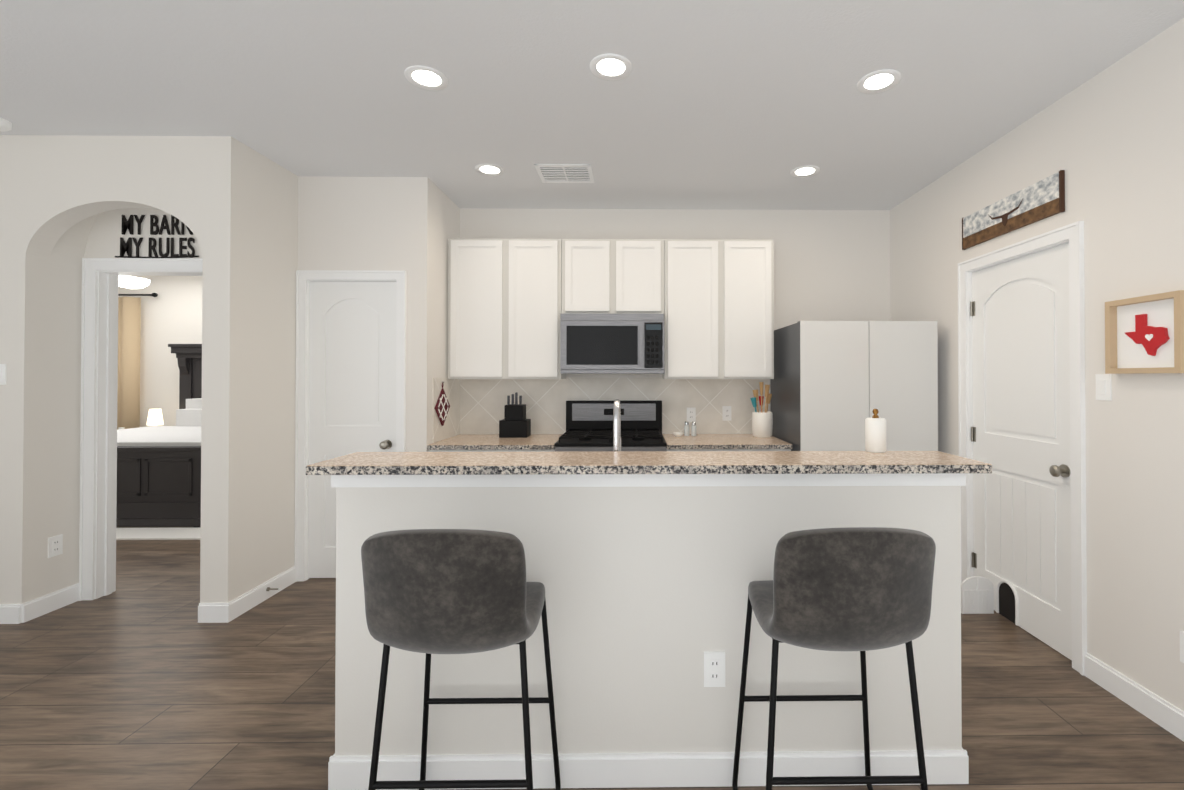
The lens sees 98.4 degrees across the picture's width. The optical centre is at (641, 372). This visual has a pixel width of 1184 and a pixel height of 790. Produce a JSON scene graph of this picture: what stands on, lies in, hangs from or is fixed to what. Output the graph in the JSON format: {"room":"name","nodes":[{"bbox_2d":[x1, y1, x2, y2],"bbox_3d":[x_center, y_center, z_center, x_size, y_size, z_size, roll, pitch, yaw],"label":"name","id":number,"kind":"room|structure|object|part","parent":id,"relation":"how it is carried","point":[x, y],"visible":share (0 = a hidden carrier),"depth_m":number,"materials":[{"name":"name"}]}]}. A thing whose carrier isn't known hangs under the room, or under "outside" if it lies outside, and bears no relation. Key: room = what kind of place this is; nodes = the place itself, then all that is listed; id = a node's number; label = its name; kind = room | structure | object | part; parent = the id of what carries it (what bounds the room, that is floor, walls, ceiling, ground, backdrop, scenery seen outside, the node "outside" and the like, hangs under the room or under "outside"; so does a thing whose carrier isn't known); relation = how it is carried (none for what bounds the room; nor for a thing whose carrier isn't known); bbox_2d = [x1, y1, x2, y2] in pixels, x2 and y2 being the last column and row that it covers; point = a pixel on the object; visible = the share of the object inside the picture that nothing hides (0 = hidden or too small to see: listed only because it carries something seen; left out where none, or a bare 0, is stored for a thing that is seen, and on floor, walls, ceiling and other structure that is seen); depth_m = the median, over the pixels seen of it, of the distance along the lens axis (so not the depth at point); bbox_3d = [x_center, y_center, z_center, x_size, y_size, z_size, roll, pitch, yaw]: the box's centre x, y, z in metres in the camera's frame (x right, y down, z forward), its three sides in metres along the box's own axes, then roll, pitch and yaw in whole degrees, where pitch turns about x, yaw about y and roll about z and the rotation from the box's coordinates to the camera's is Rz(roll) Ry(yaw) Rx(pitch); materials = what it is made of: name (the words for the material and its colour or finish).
{"room":"kitchen","nodes":[
{"label":"kitchen","id":0,"kind":"room"},
{"bbox_2d":[0,135,268,603],"bbox_3d":[-3.663,0.032,3.007,2.665,2.740,0.300,0,0,-1],"label":"wall","id":1,"kind":"structure","parent":0,"point":[59,194],"depth_m":2.88,"materials":[{"name":"white paint"}]},
{"bbox_2d":[0,364,6,384],"bbox_3d":[-3.604,0.011,2.852,0.072,0.116,0.011,0,0,-1],"label":"light switch","id":2,"kind":"object","parent":1,"relation":"attached to","point":[3,371],"visible":1,"depth_m":2.85,"materials":[{"name":"white plastic"}]},
{"bbox_2d":[0,600,31,623],"bbox_3d":[-4.210,1.348,2.831,1.507,0.105,0.014,0,0,-1],"label":"baseboard","id":3,"kind":"structure","parent":1,"relation":"attached to","point":[9,613],"depth_m":2.83,"materials":[{"name":"white wood"}]},
{"bbox_2d":[48,534,62,557],"bbox_3d":[-3.469,1.027,3.011,0.008,0.116,0.072,0,0,-1],"label":"outlet","id":4,"kind":"object","parent":1,"relation":"attached to","point":[55,545],"visible":1,"depth_m":3.01,"materials":[{"name":"white plastic"}]},
{"bbox_2d":[32,583,78,618],"bbox_3d":[-3.466,1.350,3.003,0.014,0.105,0.290,0,0,-1],"label":"baseboard","id":5,"kind":"structure","parent":1,"relation":"attached to","point":[45,604],"depth_m":3.00,"materials":[{"name":"white wood"}]},
{"bbox_2d":[118,276,150,288],"bbox_3d":[-6.004,-1.147,5.977,0.340,0.329,0.340,0,0,-1],"label":"light","id":6,"kind":"object","parent":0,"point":[130,282],"visible":0.83,"depth_m":5.91,"materials":[{"name":"white glass"}]},
{"bbox_2d":[84,208,201,257],"bbox_3d":[-5.244,0.034,3.196,5.510,2.740,0.120,0,0,-1],"label":"wall","id":7,"kind":"structure","parent":0,"point":[105,235],"depth_m":3.17,"materials":[{"name":"white paint"}]},
{"bbox_2d":[79,258,202,600],"bbox_3d":[-2.974,0.349,3.212,0.970,2.110,0.143,0,0,-1],"label":"door frame","id":8,"kind":"structure","parent":7,"relation":"attached to","point":[98,443],"depth_m":3.16,"materials":[{"name":"white wood"}]},
{"bbox_2d":[115,256,198,257],"bbox_3d":[-3.013,-0.718,3.162,0.510,0.019,0.010,0,0,-1],"label":"bar","id":9,"kind":"object","parent":8,"relation":"on","point":[151,257],"visible":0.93,"depth_m":3.16,"materials":[{"name":"black metal"}]},
{"bbox_2d":[120,215,194,257],"bbox_3d":[-3.008,-0.846,3.161,0.453,0.265,0.008,0,0,-1],"label":"sign","id":10,"kind":"object","parent":9,"relation":"on","point":[127,245],"visible":0.9,"depth_m":3.16,"materials":[{"name":"black metal"}]},
{"bbox_2d":[118,276,201,426],"bbox_3d":[-5.214,0.066,6.887,5.665,2.740,0.120,0,0,-1],"label":"wall","id":11,"kind":"structure","parent":0,"point":[171,312],"depth_m":6.82,"materials":[{"name":"white paint"}]},
{"bbox_2d":[117,293,157,429],"bbox_3d":[-7.180,0.174,6.736,1.536,2.460,0.127,0,0,-1],"label":"curtain","id":12,"kind":"object","parent":11,"relation":"attached to","point":[129,335],"visible":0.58,"depth_m":6.72,"materials":[{"name":"fabric"},{"name":"black metal"}]},
{"bbox_2d":[266,159,297,580],"bbox_3d":[-2.434,0.049,5.018,0.155,2.740,3.690,0,0,-1],"label":"wall","id":13,"kind":"structure","parent":0,"point":[283,228],"depth_m":3.30,"materials":[{"name":"white paint"}]},
{"bbox_2d":[216,566,295,622],"bbox_3d":[-2.339,1.351,3.142,0.039,0.105,0.589,0,0,-1],"label":"baseboard","id":14,"kind":"structure","parent":13,"relation":"attached to","point":[225,612],"depth_m":3.04,"materials":[{"name":"white wood"}]},
{"bbox_2d":[266,587,280,590],"bbox_3d":[-2.279,1.343,3.153,0.080,0.024,0.023,0,0,-1],"label":"doorstop","id":15,"kind":"object","parent":14,"relation":"attached to","point":[268,588],"visible":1,"depth_m":3.15,"materials":[{"name":"silver metal"}]},
{"bbox_2d":[298,176,432,451],"bbox_3d":[-1.900,0.036,3.505,0.875,2.740,0.100,0,0,-1],"label":"wall","id":16,"kind":"structure","parent":0,"point":[368,223],"depth_m":3.46,"materials":[{"name":"white paint"}]},
{"bbox_2d":[294,270,406,581],"bbox_3d":[-1.967,0.359,3.489,0.730,2.095,0.123,0,0,-1],"label":"door frame","id":17,"kind":"structure","parent":16,"relation":"attached to","point":[304,278],"depth_m":3.44,"materials":[{"name":"white wood"}]},
{"bbox_2d":[308,282,396,577],"bbox_3d":[-1.967,0.389,3.458,0.600,2.019,0.099,0,0,-1],"label":"pantry door","id":18,"kind":"structure","parent":16,"relation":"in","point":[352,398],"depth_m":3.48,"materials":[{"name":"white wood"}]},
{"bbox_2d":[433,183,459,377],"bbox_3d":[-1.526,0.039,3.832,0.120,2.740,0.545,0,0,-1],"label":"wall","id":19,"kind":"structure","parent":0,"point":[446,217],"depth_m":3.72,"materials":[{"name":"white paint"}]},
{"bbox_2d":[0,526,1183,789],"bbox_3d":[-2.961,1.432,1.869,10.280,0.080,10.190,0,0,-1],"label":"floor","id":20,"kind":"structure","parent":0,"point":[140,678],"depth_m":2.14,"materials":[{"name":"brown wood"}]},
{"bbox_2d":[116,527,200,539],"bbox_3d":[-5.064,1.403,4.417,2.700,0.021,0.300,0,0,-1],"label":"bedroom rug","id":21,"kind":"object","parent":20,"relation":"on","point":[158,533],"visible":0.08,"depth_m":4.40,"materials":[{"name":"white carpet"}]},
{"bbox_2d":[116,344,201,527],"bbox_3d":[-4.980,0.525,5.656,2.200,1.800,2.160,0,0,-1],"label":"bed","id":22,"kind":"object","parent":20,"relation":"on","point":[158,475],"visible":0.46,"depth_m":4.60,"materials":[{"name":"grey wood"}]},
{"bbox_2d":[361,529,560,789],"bbox_3d":[-0.495,0.882,1.441,0.465,1.008,0.501,0,0,-1],"label":"stool","id":23,"kind":"object","parent":20,"relation":"on","point":[428,592],"visible":1,"depth_m":1.24,"materials":[{"name":"black metal"}]},
{"bbox_3d":[-0.495,0.561,1.445,0.430,0.369,0.505,0,0,-1],"label":"seat","id":24,"kind":"part","parent":23,"relation":"part of","materials":[{"name":"fabric"}]},
{"bbox_2d":[427,434,791,451],"bbox_3d":[-0.218,0.952,3.786,2.490,0.914,0.646,0,0,-1],"label":"countertop","id":25,"kind":"structure","parent":20,"relation":"on","point":[546,442],"depth_m":3.53,"materials":[{"name":"white stone"}]},
{"bbox_2d":[499,392,530,437],"bbox_3d":[-0.978,0.325,3.934,0.210,0.340,0.150,0,0,-1],"label":"knife block","id":26,"kind":"object","parent":25,"relation":"on","point":[514,423],"visible":1,"depth_m":3.88,"materials":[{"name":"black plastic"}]},
{"bbox_2d":[693,421,695,435],"bbox_3d":[0.407,0.439,3.966,0.040,0.113,0.039,0,0,-1],"label":"shaker","id":27,"kind":"object","parent":25,"relation":"on","point":[694,423],"depth_m":3.95,"materials":[{"name":"silver glass"}]},
{"bbox_2d":[750,382,772,436],"bbox_3d":[0.925,0.284,3.934,0.179,0.421,0.156,0,0,-1],"label":"utensil crock","id":28,"kind":"object","parent":25,"relation":"on","point":[762,423],"visible":1,"depth_m":3.89,"materials":[{"name":"white ceramic"}]},
{"bbox_2d":[554,400,666,450],"bbox_3d":[-0.215,0.816,3.745,0.760,1.185,0.715,0,0,-1],"label":"range","id":29,"kind":"object","parent":20,"relation":"on","point":[589,425],"visible":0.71,"depth_m":4.01,"materials":[{"name":"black metal"}]},
{"bbox_2d":[335,486,961,755],"bbox_3d":[0.030,0.864,1.782,2.120,1.056,0.115,0,0,-1],"label":"wall","id":30,"kind":"structure","parent":20,"relation":"on","point":[646,593],"depth_m":1.72,"materials":[{"name":"white paint"}]},
{"bbox_2d":[328,473,968,789],"bbox_3d":[0.030,0.859,1.776,2.148,1.065,0.131,0,0,-1],"label":"trim","id":31,"kind":"structure","parent":30,"relation":"attached to","point":[633,770],"depth_m":1.71,"materials":[{"name":"white wood"}]},
{"bbox_2d":[306,451,991,474],"bbox_3d":[0.030,0.309,1.761,2.180,0.030,0.295,0,0,-1],"label":"countertop","id":32,"kind":"structure","parent":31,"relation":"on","point":[639,462],"depth_m":1.64,"materials":[{"name":"stone"}]},
{"bbox_2d":[865,409,885,452],"bbox_3d":[0.874,0.215,1.901,0.072,0.160,0.072,0,0,-1],"label":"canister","id":33,"kind":"object","parent":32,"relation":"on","point":[875,432],"visible":1,"depth_m":1.87,"materials":[{"name":"white ceramic"}]},
{"bbox_2d":[704,652,724,686],"bbox_3d":[0.247,1.005,1.721,0.072,0.116,0.008,0,0,-1],"label":"outlet","id":34,"kind":"object","parent":30,"relation":"attached to","point":[714,669],"visible":1,"depth_m":1.72,"materials":[{"name":"white plastic"}]},
{"bbox_2d":[732,527,935,789],"bbox_3d":[0.534,0.882,1.454,0.465,1.008,0.501,0,0,-1],"label":"stool","id":35,"kind":"object","parent":20,"relation":"on","point":[862,590],"visible":1,"depth_m":1.25,"materials":[{"name":"black metal"}]},
{"bbox_3d":[0.534,0.561,1.459,0.430,0.369,0.505,0,0,-1],"label":"seat","id":36,"kind":"part","parent":35,"relation":"part of","materials":[{"name":"fabric"}]},
{"bbox_2d":[770,321,937,450],"bbox_3d":[1.495,0.536,3.729,0.914,1.745,0.760,0,0,-1],"label":"fridge","id":37,"kind":"object","parent":20,"relation":"on","point":[833,384],"visible":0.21,"depth_m":3.35,"materials":[{"name":"grey"}]},
{"bbox_3d":[-6.409,1.156,6.337,0.740,0.550,0.470,0,0,-1],"label":"nightstand","id":38,"kind":"object","parent":20,"relation":"on","visible":0},
{"bbox_2d":[147,409,163,425],"bbox_3d":[-6.140,0.671,6.420,0.156,0.419,0.156,0,0,-1],"label":"table lamp","id":39,"kind":"object","parent":38,"relation":"on","point":[155,417],"visible":0.5,"depth_m":6.37,"materials":[{"name":"white fabric"}]},
{"bbox_3d":[0.025,0.938,2.157,2.140,0.914,0.630,0,0,-1],"label":"countertop","id":40,"kind":"structure","parent":20,"relation":"on","visible":0},
{"bbox_2d":[613,399,620,450],"bbox_3d":[-0.077,0.292,2.014,0.101,0.372,0.195,0,0,-1],"label":"faucet","id":41,"kind":"object","parent":40,"relation":"on","point":[617,427],"visible":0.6,"depth_m":1.94,"materials":[{"name":"silver metal"}]},
{"bbox_2d":[0,0,1183,209],"bbox_3d":[-2.961,-1.398,1.893,10.280,0.100,10.190,0,0,-1],"label":"ceiling","id":42,"kind":"structure","parent":0,"point":[731,104],"depth_m":2.38,"materials":[{"name":"white paint"}]},
{"bbox_2d":[0,118,11,131],"bbox_3d":[-3.442,-1.321,2.691,0.140,0.040,0.140,0,0,-1],"label":"smoke detector","id":43,"kind":"object","parent":42,"relation":"attached to","point":[5,125],"visible":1,"depth_m":2.71,"materials":[{"name":"white plastic"}]},
{"bbox_2d":[404,65,448,90],"bbox_3d":[-0.981,-1.341,2.321,0.188,0.006,0.188,0,0,-1],"label":"recessed light","id":44,"kind":"object","parent":42,"relation":"in","point":[425,77],"visible":1,"depth_m":2.31,"materials":[{"name":"white plastic"}]},
{"bbox_2d":[475,164,504,175],"bbox_3d":[-1.000,-1.332,3.348,0.188,0.006,0.188,0,0,-1],"label":"recessed light","id":45,"kind":"object","parent":42,"relation":"in","point":[490,169],"visible":1,"depth_m":3.34,"materials":[{"name":"white plastic"}]},
{"bbox_2d":[534,164,593,182],"bbox_3d":[-0.511,-1.330,3.409,0.360,0.008,0.300,0,0,-1],"label":"ceiling vent","id":46,"kind":"object","parent":42,"relation":"in","point":[564,173],"visible":1,"depth_m":3.40,"materials":[{"name":"white metal"}]},
{"bbox_2d":[590,53,631,79],"bbox_3d":[-0.136,-1.342,2.239,0.188,0.006,0.188,0,0,-1],"label":"recessed light","id":47,"kind":"object","parent":42,"relation":"in","point":[609,66],"visible":1,"depth_m":2.23,"materials":[{"name":"white plastic"}]},
{"bbox_2d":[790,165,819,177],"bbox_3d":[1.083,-1.332,3.375,0.188,0.006,0.188,0,0,-1],"label":"recessed light","id":48,"kind":"object","parent":42,"relation":"in","point":[805,171],"visible":1,"depth_m":3.37,"materials":[{"name":"white plastic"}]},
{"bbox_2d":[856,69,900,93],"bbox_3d":[1.093,-1.341,2.348,0.188,0.006,0.188,0,0,-1],"label":"recessed light","id":49,"kind":"object","parent":42,"relation":"in","point":[878,81],"visible":1,"depth_m":2.34,"materials":[{"name":"white plastic"}]},
{"bbox_2d":[460,208,889,411],"bbox_3d":[0.279,0.042,4.188,3.740,2.740,0.120,0,0,-1],"label":"wall","id":50,"kind":"structure","parent":0,"point":[831,265],"depth_m":4.15,"materials":[{"name":"white paint"}]},
{"bbox_2d":[448,239,507,378],"bbox_3d":[-1.233,-0.475,3.946,0.430,1.050,0.326,0,0,-1],"label":"upper cabinet","id":51,"kind":"object","parent":50,"relation":"attached to","point":[477,268],"depth_m":3.79,"materials":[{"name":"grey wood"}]},
{"bbox_2d":[508,239,566,378],"bbox_3d":[-0.812,-0.475,3.952,0.412,1.050,0.326,0,0,-1],"label":"upper cabinet","id":52,"kind":"object","parent":50,"relation":"attached to","point":[510,301],"depth_m":3.80,"materials":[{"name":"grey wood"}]},
{"bbox_2d":[564,239,615,313],"bbox_3d":[-0.410,-0.719,3.959,0.384,0.561,0.326,0,0,-1],"label":"upper cabinet","id":53,"kind":"object","parent":50,"relation":"attached to","point":[589,264],"depth_m":3.81,"materials":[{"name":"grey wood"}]},
{"bbox_2d":[432,378,767,442],"bbox_3d":[-0.219,0.267,3.847,2.495,0.455,0.545,0,0,-1],"label":"tile backsplash","id":54,"kind":"structure","parent":50,"relation":"attached to","point":[477,406],"depth_m":4.11,"materials":[{"name":"beige tile"}]},
{"bbox_2d":[434,381,449,425],"bbox_3d":[-1.448,0.227,3.704,0.016,0.323,0.270,0,0,-1],"label":"potholder","id":55,"kind":"object","parent":54,"relation":"hanging from","point":[442,407],"visible":0.98,"depth_m":3.69,"materials":[{"name":"red fabric"}]},
{"bbox_2d":[687,407,695,421],"bbox_3d":[0.400,0.342,4.114,0.072,0.116,0.008,0,0,-1],"label":"outlet","id":56,"kind":"object","parent":54,"relation":"attached to","point":[691,414],"visible":0.96,"depth_m":4.11,"materials":[{"name":"white plastic"}]},
{"bbox_2d":[722,406,730,420],"bbox_3d":[0.690,0.332,4.118,0.072,0.116,0.008,0,0,-1],"label":"outlet","id":57,"kind":"object","parent":54,"relation":"attached to","point":[726,413],"visible":1,"depth_m":4.12,"materials":[{"name":"white plastic"}]},
{"bbox_2d":[616,239,667,314],"bbox_3d":[-0.026,-0.719,3.964,0.384,0.561,0.326,0,0,-1],"label":"upper cabinet","id":58,"kind":"object","parent":50,"relation":"attached to","point":[641,264],"depth_m":3.81,"materials":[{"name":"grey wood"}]},
{"bbox_2d":[560,313,663,373],"bbox_3d":[-0.217,-0.210,3.901,0.760,0.440,0.439,0,0,-1],"label":"microwave","id":59,"kind":"object","parent":58,"relation":"attached to","point":[611,343],"visible":1,"depth_m":3.72,"materials":[{"name":"silver metal"}]},
{"bbox_2d":[662,239,723,378],"bbox_3d":[0.382,-0.475,3.967,0.424,1.050,0.326,0,0,-1],"label":"upper cabinet","id":60,"kind":"object","parent":50,"relation":"attached to","point":[694,321],"depth_m":3.81,"materials":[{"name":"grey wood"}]},
{"bbox_2d":[724,240,773,378],"bbox_3d":[0.793,-0.475,3.972,0.398,1.050,0.326,0,0,-1],"label":"upper cabinet","id":61,"kind":"object","parent":50,"relation":"attached to","point":[748,264],"depth_m":3.82,"materials":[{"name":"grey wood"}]},
{"bbox_2d":[890,18,1183,710],"bbox_3d":[2.136,0.011,0.561,0.120,2.740,7.180,0,0,-1],"label":"wall","id":62,"kind":"structure","parent":0,"point":[1109,140],"depth_m":2.21,"materials":[{"name":"white paint"}]},
{"bbox_2d":[962,170,1064,249],"bbox_3d":[2.035,-0.877,2.838,0.022,0.201,0.748,0,0,-1],"label":"sign","id":63,"kind":"object","parent":62,"relation":"attached to","point":[1037,201],"visible":0.98,"depth_m":2.75,"materials":[{"name":"brown"}]},
{"bbox_2d":[970,243,1071,659],"bbox_3d":[2.055,0.383,2.797,0.099,2.019,0.750,0,0,-1],"label":"door","id":64,"kind":"structure","parent":62,"relation":"in","point":[1020,439],"depth_m":2.75,"materials":[{"name":"white wood"}]},
{"bbox_2d":[961,576,993,613],"bbox_3d":[1.949,1.293,2.954,0.185,0.212,0.020,0,0,-1],"label":"door leaf","id":65,"kind":"structure","parent":64,"relation":"attached to","point":[977,594],"depth_m":2.95,"materials":[{"name":"white wood"}]},
{"bbox_2d":[958,221,1086,675],"bbox_3d":[2.096,0.350,2.798,0.143,2.100,0.890,0,0,-1],"label":"door frame","id":66,"kind":"structure","parent":62,"relation":"attached to","point":[1072,234],"depth_m":2.41,"materials":[{"name":"white wood"}]},
{"bbox_2d":[1095,374,1111,400],"bbox_3d":[2.049,0.066,2.260,0.011,0.116,0.072,0,0,-1],"label":"light switch","id":67,"kind":"object","parent":62,"relation":"attached to","point":[1103,386],"visible":1,"depth_m":2.25,"materials":[{"name":"white plastic"}]},
{"bbox_2d":[1084,653,1183,741],"bbox_3d":[2.081,1.321,-0.333,0.014,0.105,5.355,0,0,-1],"label":"baseboard","id":68,"kind":"structure","parent":62,"relation":"attached to","point":[1161,712],"depth_m":2.10,"materials":[{"name":"white wood"}]},
{"bbox_2d":[1105,290,1183,373],"bbox_3d":[2.033,-0.151,2.054,0.045,0.310,0.305,0,0,-1],"label":"frame","id":69,"kind":"object","parent":62,"relation":"attached to","point":[1144,334],"visible":1,"depth_m":2.05,"materials":[{"name":"beige wood"}]},
{"bbox_2d":[1180,631,1183,662],"bbox_3d":[2.054,1.042,1.905,0.008,0.116,0.072,0,0,-1],"label":"electrical outlet","id":70,"kind":"object","parent":62,"relation":"attached to","point":[1181,646],"visible":1,"depth_m":1.93,"materials":[{"name":"white plastic"}]}
]}

